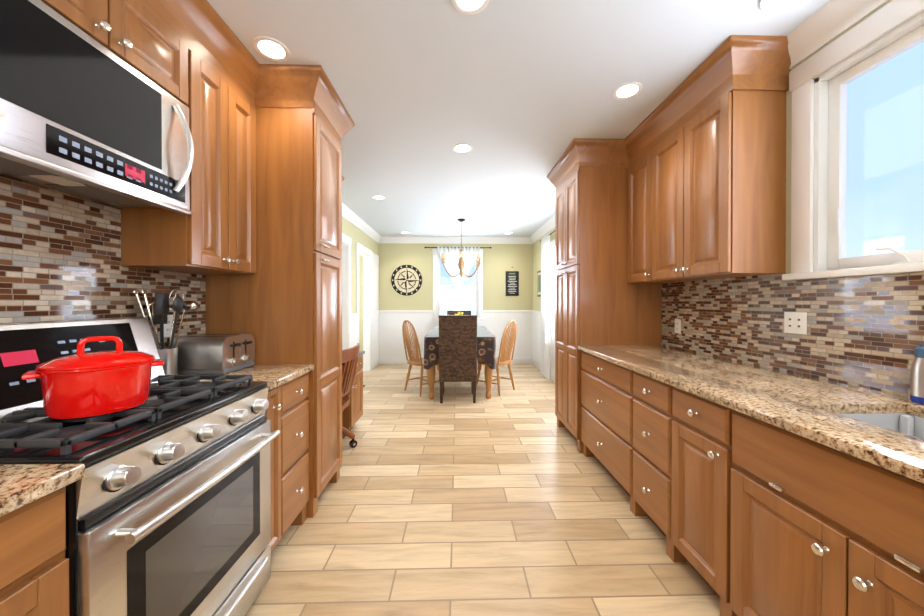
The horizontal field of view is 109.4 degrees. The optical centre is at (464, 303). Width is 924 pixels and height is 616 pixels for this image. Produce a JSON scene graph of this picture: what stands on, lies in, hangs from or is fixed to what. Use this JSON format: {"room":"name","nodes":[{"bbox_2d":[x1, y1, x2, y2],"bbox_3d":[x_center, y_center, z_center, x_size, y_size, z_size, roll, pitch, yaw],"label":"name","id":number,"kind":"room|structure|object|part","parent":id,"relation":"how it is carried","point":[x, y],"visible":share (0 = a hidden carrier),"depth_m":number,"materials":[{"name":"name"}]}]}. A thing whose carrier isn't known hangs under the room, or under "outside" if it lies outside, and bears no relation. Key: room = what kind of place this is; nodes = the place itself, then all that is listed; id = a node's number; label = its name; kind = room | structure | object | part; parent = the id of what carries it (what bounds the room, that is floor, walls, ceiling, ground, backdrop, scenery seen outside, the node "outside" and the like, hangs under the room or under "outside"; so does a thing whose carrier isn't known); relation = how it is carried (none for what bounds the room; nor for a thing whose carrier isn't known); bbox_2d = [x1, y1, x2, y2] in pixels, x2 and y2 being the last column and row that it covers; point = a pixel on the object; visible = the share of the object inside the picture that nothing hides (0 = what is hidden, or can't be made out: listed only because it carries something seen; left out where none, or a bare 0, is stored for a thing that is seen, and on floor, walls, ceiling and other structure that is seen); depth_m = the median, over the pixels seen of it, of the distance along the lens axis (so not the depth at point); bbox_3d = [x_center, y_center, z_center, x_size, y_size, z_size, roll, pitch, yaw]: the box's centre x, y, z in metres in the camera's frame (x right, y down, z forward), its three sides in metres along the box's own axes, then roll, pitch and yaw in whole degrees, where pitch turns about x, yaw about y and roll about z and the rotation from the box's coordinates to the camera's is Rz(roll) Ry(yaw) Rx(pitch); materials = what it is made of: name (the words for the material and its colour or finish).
{"room":"kitchen","nodes":[
{"label":"kitchen","id":0,"kind":"room"},
{"bbox_2d":[342,217,377,312],"bbox_3d":[-1.853,-0.055,4.768,0.120,2.700,4.650,0,0,-1],"label":"wall","id":1,"kind":"structure","parent":0,"point":[355,234],"depth_m":5.36,"materials":[{"name":"beige paint"}]},
{"bbox_2d":[351,316,356,346],"bbox_3d":[-1.798,0.683,5.283,0.013,0.980,0.330,0,0,-1],"label":"wainscot","id":2,"kind":"structure","parent":1,"relation":"attached to","point":[353,318],"depth_m":5.26,"materials":[{"name":"white"}]},
{"bbox_2d":[340,233,378,370],"bbox_3d":[-1.851,0.133,5.234,0.150,2.320,3.420,0,0,-1],"label":"door frame","id":3,"kind":"structure","parent":1,"relation":"attached to","point":[370,304],"depth_m":6.28,"materials":[{"name":"white"}]},
{"bbox_2d":[342,203,381,242],"bbox_3d":[-1.747,-1.342,4.714,0.090,0.125,4.510,0,0,-1],"label":"crown molding","id":4,"kind":"structure","parent":1,"relation":"attached to","point":[350,216],"depth_m":5.48,"materials":[{"name":"white wood"}]},
{"bbox_2d":[372,359,378,368],"bbox_3d":[-1.827,1.221,6.675,0.019,0.130,0.570,0,0,-1],"label":"baseboard","id":5,"kind":"structure","parent":1,"relation":"attached to","point":[375,363],"depth_m":6.65,"materials":[{"name":"white wood"}]},
{"bbox_2d":[359,243,532,350],"bbox_3d":[-1.082,-0.065,7.052,5.090,2.700,0.120,0,0,-1],"label":"wall","id":6,"kind":"structure","parent":0,"point":[499,260],"depth_m":7.00,"materials":[{"name":"beige paint"}]},
{"bbox_2d":[380,310,432,312],"bbox_3d":[-1.265,0.162,6.971,1.159,0.045,0.035,0,0,-1],"label":"trim","id":7,"kind":"structure","parent":6,"relation":"attached to","point":[431,311],"depth_m":6.96,"materials":[{"name":"white wood"}]},
{"bbox_2d":[391,265,421,295],"bbox_3d":[-1.240,-0.505,6.972,0.660,0.660,0.022,0,0,-1],"label":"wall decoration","id":8,"kind":"object","parent":6,"relation":"attached to","point":[406,280],"visible":1,"depth_m":6.97,"materials":[{"name":"beige"}]},
{"bbox_2d":[379,358,530,363],"bbox_3d":[-0.214,1.220,7.007,3.260,0.130,0.019,0,0,-1],"label":"baseboard","id":9,"kind":"structure","parent":6,"relation":"attached to","point":[381,360],"depth_m":6.97,"materials":[{"name":"white wood"}]},
{"bbox_2d":[379,313,531,357],"bbox_3d":[-0.199,0.675,7.009,3.290,0.980,0.013,0,0,-1],"label":"wainscot","id":10,"kind":"structure","parent":6,"relation":"attached to","point":[391,344],"depth_m":6.99,"materials":[{"name":"white"}]},
{"bbox_2d":[382,237,528,243],"bbox_3d":[-0.180,-1.353,6.962,3.090,0.125,0.090,0,0,-1],"label":"crown molding","id":11,"kind":"structure","parent":6,"relation":"attached to","point":[422,240],"depth_m":6.96,"materials":[{"name":"white wood"}]},
{"bbox_2d":[432,249,483,323],"bbox_3d":[-0.151,-0.380,7.037,1.110,1.600,0.151,0,0,-1],"label":"dining room window","id":12,"kind":"structure","parent":6,"relation":"in","point":[477,285],"depth_m":7.00,"materials":[{"name":"white"}]},
{"bbox_3d":[-0.152,-0.381,7.084,0.830,1.330,0.004,0,0,-1],"label":"glass","id":13,"kind":"part","parent":12,"relation":"part of","materials":[{"name":"clear glass"}]},
{"bbox_2d":[424,246,491,309],"bbox_3d":[-0.144,-0.445,6.937,1.418,1.540,0.147,0,0,-1],"label":"curtain","id":14,"kind":"object","parent":6,"relation":"attached to","point":[452,254],"visible":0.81,"depth_m":6.91,"materials":[{"name":"white fabric"}]},
{"bbox_3d":[-0.144,-1.190,6.955,1.418,0.040,0.103,0,0,-1],"label":"rod","id":15,"kind":"part","parent":14,"relation":"part of","materials":[{"name":"brown metal"}]},
{"bbox_2d":[483,310,530,312],"bbox_3d":[0.899,0.162,7.022,1.031,0.045,0.035,0,0,-1],"label":"trim","id":16,"kind":"structure","parent":6,"relation":"attached to","point":[484,311],"depth_m":7.01,"materials":[{"name":"white wood"}]},
{"bbox_2d":[506,267,518,295],"bbox_3d":[1.017,-0.487,7.024,0.285,0.632,0.024,0,0,-1],"label":"sign","id":17,"kind":"object","parent":6,"relation":"attached to","point":[512,283],"visible":1,"depth_m":7.02,"materials":[{"name":"black"}]},
{"bbox_2d":[245,364,719,615],"bbox_3d":[-0.852,1.335,2.838,5.750,0.060,8.930,0,0,-1],"label":"floor","id":18,"kind":"structure","parent":0,"point":[509,501],"depth_m":1.92,"materials":[{"name":"tile"}]},
{"bbox_2d":[0,318,279,615],"bbox_3d":[-1.175,0.690,1.142,0.715,1.245,0.758,0,0,-1],"label":"gas range","id":19,"kind":"object","parent":18,"relation":"on","point":[168,503],"depth_m":1.01,"materials":[{"name":"silver metal"}]},
{"bbox_3d":[-1.124,0.212,1.010,0.252,0.226,0.257,0,0,-1],"label":"dutch oven","id":20,"kind":"part","parent":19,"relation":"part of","materials":[{"name":"red ceramic"}]},
{"bbox_2d":[0,0,354,615],"bbox_3d":[-1.268,-0.038,1.399,0.884,2.700,4.486,0,0,-1],"label":"tall cabinet","id":21,"kind":"object","parent":18,"relation":"on","point":[251,244],"visible":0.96,"depth_m":1.05,"materials":[{"name":"brown wood"}]},
{"bbox_2d":[0,364,313,516],"bbox_3d":[-1.204,0.389,0.572,0.649,0.035,2.826,0,0,-1],"label":"countertop","id":22,"kind":"structure","parent":21,"relation":"on","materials":[{"name":"stone"}]},
{"bbox_2d":[133,288,198,374],"bbox_3d":[-1.440,0.143,1.593,0.209,0.445,0.204,0,0,-1],"label":"utensil crock","id":23,"kind":"object","parent":22,"relation":"on","point":[158,308],"visible":0.77,"depth_m":1.57,"materials":[{"name":"silver metal"}]},
{"bbox_2d":[168,334,254,373],"bbox_3d":[-1.380,0.269,1.820,0.297,0.191,0.270,0,0,-1],"label":"toaster","id":24,"kind":"object","parent":22,"relation":"on","point":[212,353],"visible":0.98,"depth_m":1.70,"materials":[{"name":"grey metal"}]},
{"bbox_3d":[-1.269,-1.273,1.443,0.884,0.229,4.386,0,0,-1],"label":"crown","id":25,"kind":"part","parent":21,"relation":"part of","materials":[{"name":"brown wood"}]},
{"bbox_2d":[342,343,359,447],"bbox_3d":[-1.196,0.832,2.752,0.560,0.944,0.532,0,0,-1],"label":"desk chair","id":26,"kind":"object","parent":18,"relation":"on","point":[351,355],"visible":0.23,"depth_m":2.77,"materials":[{"name":"brown wood"}]},
{"bbox_2d":[342,351,364,439],"bbox_3d":[-1.398,0.904,2.980,0.699,0.800,1.066,0,0,-1],"label":"desk unit","id":27,"kind":"object","parent":18,"relation":"on","point":[352,413],"visible":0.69,"depth_m":3.28,"materials":[{"name":"brown wood"}]},
{"bbox_2d":[402,320,444,396],"bbox_3d":[-0.606,0.763,4.873,0.633,1.069,0.621,0,0,-1],"label":"chair","id":28,"kind":"object","parent":18,"relation":"on","point":[416,360],"visible":0.71,"depth_m":4.72,"materials":[{"name":"brown wood"}]},
{"bbox_2d":[438,315,476,402],"bbox_3d":[-0.095,0.720,4.463,0.496,1.153,0.590,0,0,-1],"label":"wicker chair","id":29,"kind":"object","parent":18,"relation":"on","point":[457,348],"visible":1,"depth_m":4.21,"materials":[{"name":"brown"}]},
{"bbox_2d":[447,310,470,314],"bbox_3d":[-0.111,0.711,6.388,0.496,1.153,0.590,0,0,-1],"label":"wicker chair","id":30,"kind":"object","parent":18,"relation":"on","point":[453,312],"visible":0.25,"depth_m":6.62,"materials":[{"name":"brown wicker"}]},
{"bbox_2d":[423,312,496,398],"bbox_3d":[-0.087,0.712,5.398,1.034,1.160,2.104,0,0,-1],"label":"dining table","id":31,"kind":"object","parent":18,"relation":"on","point":[486,345],"visible":0.67,"depth_m":4.39,"materials":[{"name":"brown wood"}]},
{"bbox_3d":[-0.087,0.867,5.399,0.950,0.850,2.020,0,0,-1],"label":"frame","id":32,"kind":"part","parent":31,"relation":"part of","materials":[{"name":"brown wood"}]},
{"bbox_2d":[476,320,516,395],"bbox_3d":[0.455,0.763,4.898,0.633,1.069,0.621,0,0,-1],"label":"chair","id":33,"kind":"object","parent":18,"relation":"on","point":[503,359],"visible":0.9,"depth_m":4.77,"materials":[{"name":"brown wood"}]},
{"bbox_2d":[555,147,574,433],"bbox_3d":[1.348,-0.047,3.183,0.750,2.700,0.661,0,0,-1],"label":"tall cabinet","id":34,"kind":"object","parent":18,"relation":"on","point":[565,173],"depth_m":3.20,"materials":[{"name":"brown wood"}]},
{"bbox_2d":[575,138,622,362],"bbox_3d":[1.365,-0.043,2.439,0.750,2.700,0.828,0,0,-1],"label":"tall cabinet","id":35,"kind":"object","parent":18,"relation":"on","point":[598,162],"depth_m":2.85,"materials":[{"name":"brown wood"}]},
{"bbox_2d":[571,347,626,492],"bbox_3d":[1.364,0.852,2.474,0.750,0.909,0.890,0,0,-1],"label":"base cabinet","id":36,"kind":"object","parent":18,"relation":"on","point":[598,386],"depth_m":2.45,"materials":[{"name":"brown wood"}]},
{"bbox_2d":[623,35,814,553],"bbox_3d":[1.379,-0.040,1.846,0.750,2.700,0.358,0,0,-1],"label":"tall cabinet","id":37,"kind":"object","parent":18,"relation":"on","point":[704,173],"depth_m":1.94,"materials":[{"name":"brown wood"}]},
{"bbox_3d":[1.327,-1.279,2.641,0.815,0.229,1.903,0,0,-1],"label":"crown","id":38,"kind":"part","parent":37,"relation":"part of","materials":[{"name":"brown wood"}]},
{"bbox_2d":[663,375,923,486],"bbox_3d":[1.391,0.387,1.039,0.739,0.034,3.636,0,0,-1],"label":"countertop","id":39,"kind":"structure","parent":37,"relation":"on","point":[808,407],"depth_m":1.20,"materials":[{"name":"beige stone"}]},
{"bbox_2d":[839,413,923,438],"bbox_3d":[1.446,0.507,0.837,0.378,0.204,0.738,0,0,-1],"label":"sink","id":40,"kind":"object","parent":39,"relation":"in","point":[912,424],"depth_m":1.20,"materials":[{"name":"silver metal"}]},
{"bbox_2d":[910,343,923,403],"bbox_3d":[1.714,0.257,1.213,0.076,0.221,0.076,0,0,-1],"label":"water bottle","id":41,"kind":"object","parent":39,"relation":"on","point":[917,382],"visible":1,"depth_m":1.21,"materials":[{"name":"blue"}]},
{"bbox_2d":[667,387,906,615],"bbox_3d":[1.402,0.857,1.436,0.723,0.909,0.453,0,0,-1],"label":"base cabinet","id":42,"kind":"object","parent":18,"relation":"on","point":[743,448],"depth_m":1.25,"materials":[{"name":"brown wood"}]},
{"bbox_2d":[803,467,923,615],"bbox_3d":[1.445,0.966,0.840,0.382,0.698,0.742,0,0,-1],"label":"base cabinet","id":43,"kind":"object","parent":18,"relation":"on","point":[862,557],"depth_m":0.88,"materials":[{"name":"brown wood"}]},
{"bbox_2d":[207,0,830,236],"bbox_3d":[-0.852,-1.425,2.825,5.750,0.060,8.930,0,0,-1],"label":"ceiling","id":44,"kind":"structure","parent":0,"point":[517,96],"depth_m":2.02,"materials":[{"name":"white paint"}]},
{"bbox_2d":[253,36,289,61],"bbox_3d":[-1.053,-1.386,1.785,0.170,0.006,0.170,0,0,-16],"label":"recessed light","id":45,"kind":"object","parent":44,"relation":"in","point":[270,48],"depth_m":1.78,"materials":[{"name":"white"}]},
{"bbox_2d":[372,195,385,199],"bbox_3d":[-1.132,-1.398,4.304,0.170,0.006,0.170,0,0,-16],"label":"recessed light","id":46,"kind":"object","parent":44,"relation":"in","point":[378,197],"depth_m":4.29,"materials":[{"name":"white"}]},
{"bbox_2d":[439,219,482,277],"bbox_3d":[-0.059,-0.918,5.462,0.713,0.980,0.804,0,0,-1],"label":"chandelier","id":47,"kind":"object","parent":44,"relation":"hanging from","point":[461,262],"visible":1,"depth_m":5.36,"materials":[{"name":"brown metal"}]},
{"bbox_2d":[453,143,472,152],"bbox_3d":[-0.019,-1.392,2.929,0.170,0.006,0.170,0,0,-16],"label":"recessed light","id":48,"kind":"object","parent":44,"relation":"in","point":[462,147],"depth_m":2.92,"materials":[{"name":"white"}]},
{"bbox_2d":[451,0,488,14],"bbox_3d":[0.025,-1.385,1.480,0.170,0.006,0.170,0,0,-16],"label":"recessed light","id":49,"kind":"object","parent":44,"relation":"in","point":[467,7],"depth_m":1.52,"materials":[{"name":"white"}]},
{"bbox_2d":[613,81,642,99],"bbox_3d":[1.060,-1.388,2.135,0.170,0.006,0.170,0,0,14],"label":"recessed light","id":50,"kind":"object","parent":44,"relation":"in","point":[627,90],"depth_m":2.13,"materials":[{"name":"white"}]},
{"bbox_2d":[760,0,799,10],"bbox_3d":[1.436,-1.383,1.443,0.200,0.010,0.200,0,0,-1],"label":"recessed light","id":51,"kind":"object","parent":44,"relation":"attached to","point":[769,5],"visible":1,"depth_m":1.51,"materials":[{"name":"white"}]},
{"bbox_2d":[533,227,554,310],"bbox_3d":[1.649,-0.057,5.351,0.290,2.700,3.650,0,0,-1],"label":"wall","id":52,"kind":"structure","parent":0,"point":[536,268],"depth_m":6.72,"materials":[{"name":"beige paint"}]},
{"bbox_2d":[537,270,540,296],"bbox_3d":[1.466,-0.397,6.370,0.022,0.510,0.400,0,0,-1],"label":"picture frame","id":53,"kind":"object","parent":52,"relation":"attached to","point":[538,283],"visible":0.67,"depth_m":6.39,"materials":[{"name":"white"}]},
{"bbox_2d":[529,215,554,243],"bbox_3d":[1.460,-1.345,5.290,0.090,0.125,3.510,0,0,-1],"label":"crown molding","id":54,"kind":"structure","parent":52,"relation":"attached to","point":[549,225],"depth_m":6.02,"materials":[{"name":"white wood"}]},
{"bbox_2d":[531,310,554,315],"bbox_3d":[1.489,0.170,5.312,0.029,0.045,3.479,0,0,-1],"label":"trim","id":55,"kind":"structure","parent":52,"relation":"attached to","point":[532,311],"depth_m":6.41,"materials":[{"name":"white"}]},
{"bbox_2d":[531,358,554,381],"bbox_3d":[1.494,1.228,5.317,0.019,0.130,3.479,0,0,-1],"label":"baseboard","id":56,"kind":"structure","parent":52,"relation":"attached to","point":[533,361],"depth_m":6.52,"materials":[{"name":"white wood"}]},
{"bbox_2d":[532,313,554,373],"bbox_3d":[1.498,0.683,5.315,0.013,0.980,3.479,0,0,-1],"label":"wainscot","id":57,"kind":"structure","parent":52,"relation":"attached to","point":[536,317],"depth_m":6.50,"materials":[{"name":"white"}]},
{"bbox_2d":[540,230,556,378],"bbox_3d":[1.453,0.040,4.944,0.118,2.450,2.244,0,0,-1],"label":"curtain","id":58,"kind":"object","parent":52,"relation":"attached to","point":[548,271],"visible":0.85,"depth_m":5.63,"materials":[{"name":"white fabric"}]},
{"bbox_3d":[1.503,0.045,4.873,0.020,2.220,2.100,0,0,-1],"label":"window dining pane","id":59,"kind":"part","parent":58,"relation":"part of","materials":[{"name":"white fabric"}]},
{"bbox_2d":[675,319,680,333],"bbox_3d":[1.721,0.180,2.648,0.008,0.115,0.072,0,0,-1],"label":"electrical outlet","id":60,"kind":"object","parent":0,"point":[677,325],"visible":1,"depth_m":2.63,"materials":[{"name":"white plastic"}]},
{"bbox_2d":[784,312,806,334],"bbox_3d":[1.743,0.100,1.728,0.008,0.115,0.115,0,0,-1],"label":"outlet","id":61,"kind":"object","parent":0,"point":[795,322],"visible":1,"depth_m":1.72,"materials":[{"name":"white plastic"}]},
{"bbox_2d":[786,0,921,279],"bbox_3d":[1.835,-0.037,1.079,0.120,2.700,4.900,0,0,-1],"label":"wall","id":62,"kind":"structure","parent":0,"point":[788,168],"depth_m":1.77,"materials":[{"name":"beige paint"}]},
{"bbox_2d":[787,0,888,68],"bbox_3d":[1.750,-1.320,0.202,0.090,0.125,3.162,0,0,-1],"label":"crown molding","id":63,"kind":"structure","parent":62,"relation":"attached to","point":[828,22],"depth_m":1.55,"materials":[{"name":"white wood"}]},
{"bbox_2d":[782,0,923,280],"bbox_3d":[1.801,-0.679,1.018,0.151,1.115,1.495,0,0,-1],"label":"kitchen window","id":64,"kind":"structure","parent":62,"relation":"in","point":[819,181],"depth_m":1.59,"materials":[{"name":"white wood"}]},
{"bbox_3d":[1.840,-0.632,1.019,0.004,0.910,1.205,0,0,-1],"label":"glass","id":65,"kind":"part","parent":64,"relation":"part of","materials":[{"name":"clear glass"}]},
{"bbox_2d":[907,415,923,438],"bbox_3d":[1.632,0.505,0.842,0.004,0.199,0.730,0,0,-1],"label":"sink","id":66,"kind":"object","parent":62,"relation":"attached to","point":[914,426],"depth_m":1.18,"materials":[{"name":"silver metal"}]},
{"bbox_2d":[807,443,923,522],"bbox_3d":[1.258,0.505,0.833,0.004,0.199,0.730,0,0,-1],"label":"drawer front","id":67,"kind":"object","parent":0,"relation":"attached to","point":[903,496],"depth_m":0.85,"materials":[{"name":"brown wood"}]},
{"bbox_3d":[-1.677,-0.034,0.496,0.270,2.700,3.900,0,0,-1],"label":"wall","id":68,"kind":"structure","parent":0,"visible":0},
{"bbox_2d":[0,0,193,214],"bbox_3d":[-1.366,-0.643,1.138,0.374,0.483,0.681,0,0,-1],"label":"over-the-range microwave","id":69,"kind":"object","parent":68,"relation":"attached to","point":[84,115],"visible":1,"depth_m":1.07,"materials":[{"name":"silver metal"}]},
{"bbox_2d":[0,175,205,346],"bbox_3d":[-1.536,-0.006,0.563,0.009,0.842,2.826,0,0,-1],"label":"backsplash","id":70,"kind":"structure","parent":68,"relation":"attached to","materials":[{"name":"tile"}]},
{"bbox_2d":[164,315,172,336],"bbox_3d":[-1.554,0.115,1.710,0.008,0.115,0.072,0,0,-1],"label":"electrical outlet","id":71,"kind":"object","parent":70,"relation":"attached to","point":[167,329],"visible":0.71,"depth_m":1.72,"materials":[{"name":"white plastic"}]},
{"label":"outside","id":72,"kind":"structure","parent":0,"visible":0},
{"bbox_2d":[440,260,474,304],"bbox_3d":[-0.106,-0.471,8.323,6.000,4.500,0.020,0,0,-1],"label":"sky","id":73,"kind":"structure","parent":72,"point":[444,291],"depth_m":8.31,"materials":[{"name":"white"}]},
{"bbox_2d":[440,305,474,314],"bbox_3d":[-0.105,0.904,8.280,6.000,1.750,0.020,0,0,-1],"label":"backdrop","id":74,"kind":"structure","parent":72,"point":[444,308],"depth_m":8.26,"materials":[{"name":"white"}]},
{"bbox_2d":[846,42,923,257],"bbox_3d":[2.976,-0.439,1.454,0.020,4.500,6.000,0,0,-1],"label":"sky","id":75,"kind":"structure","parent":72,"point":[888,89],"depth_m":2.28,"materials":[{"name":"blue"}]}
]}

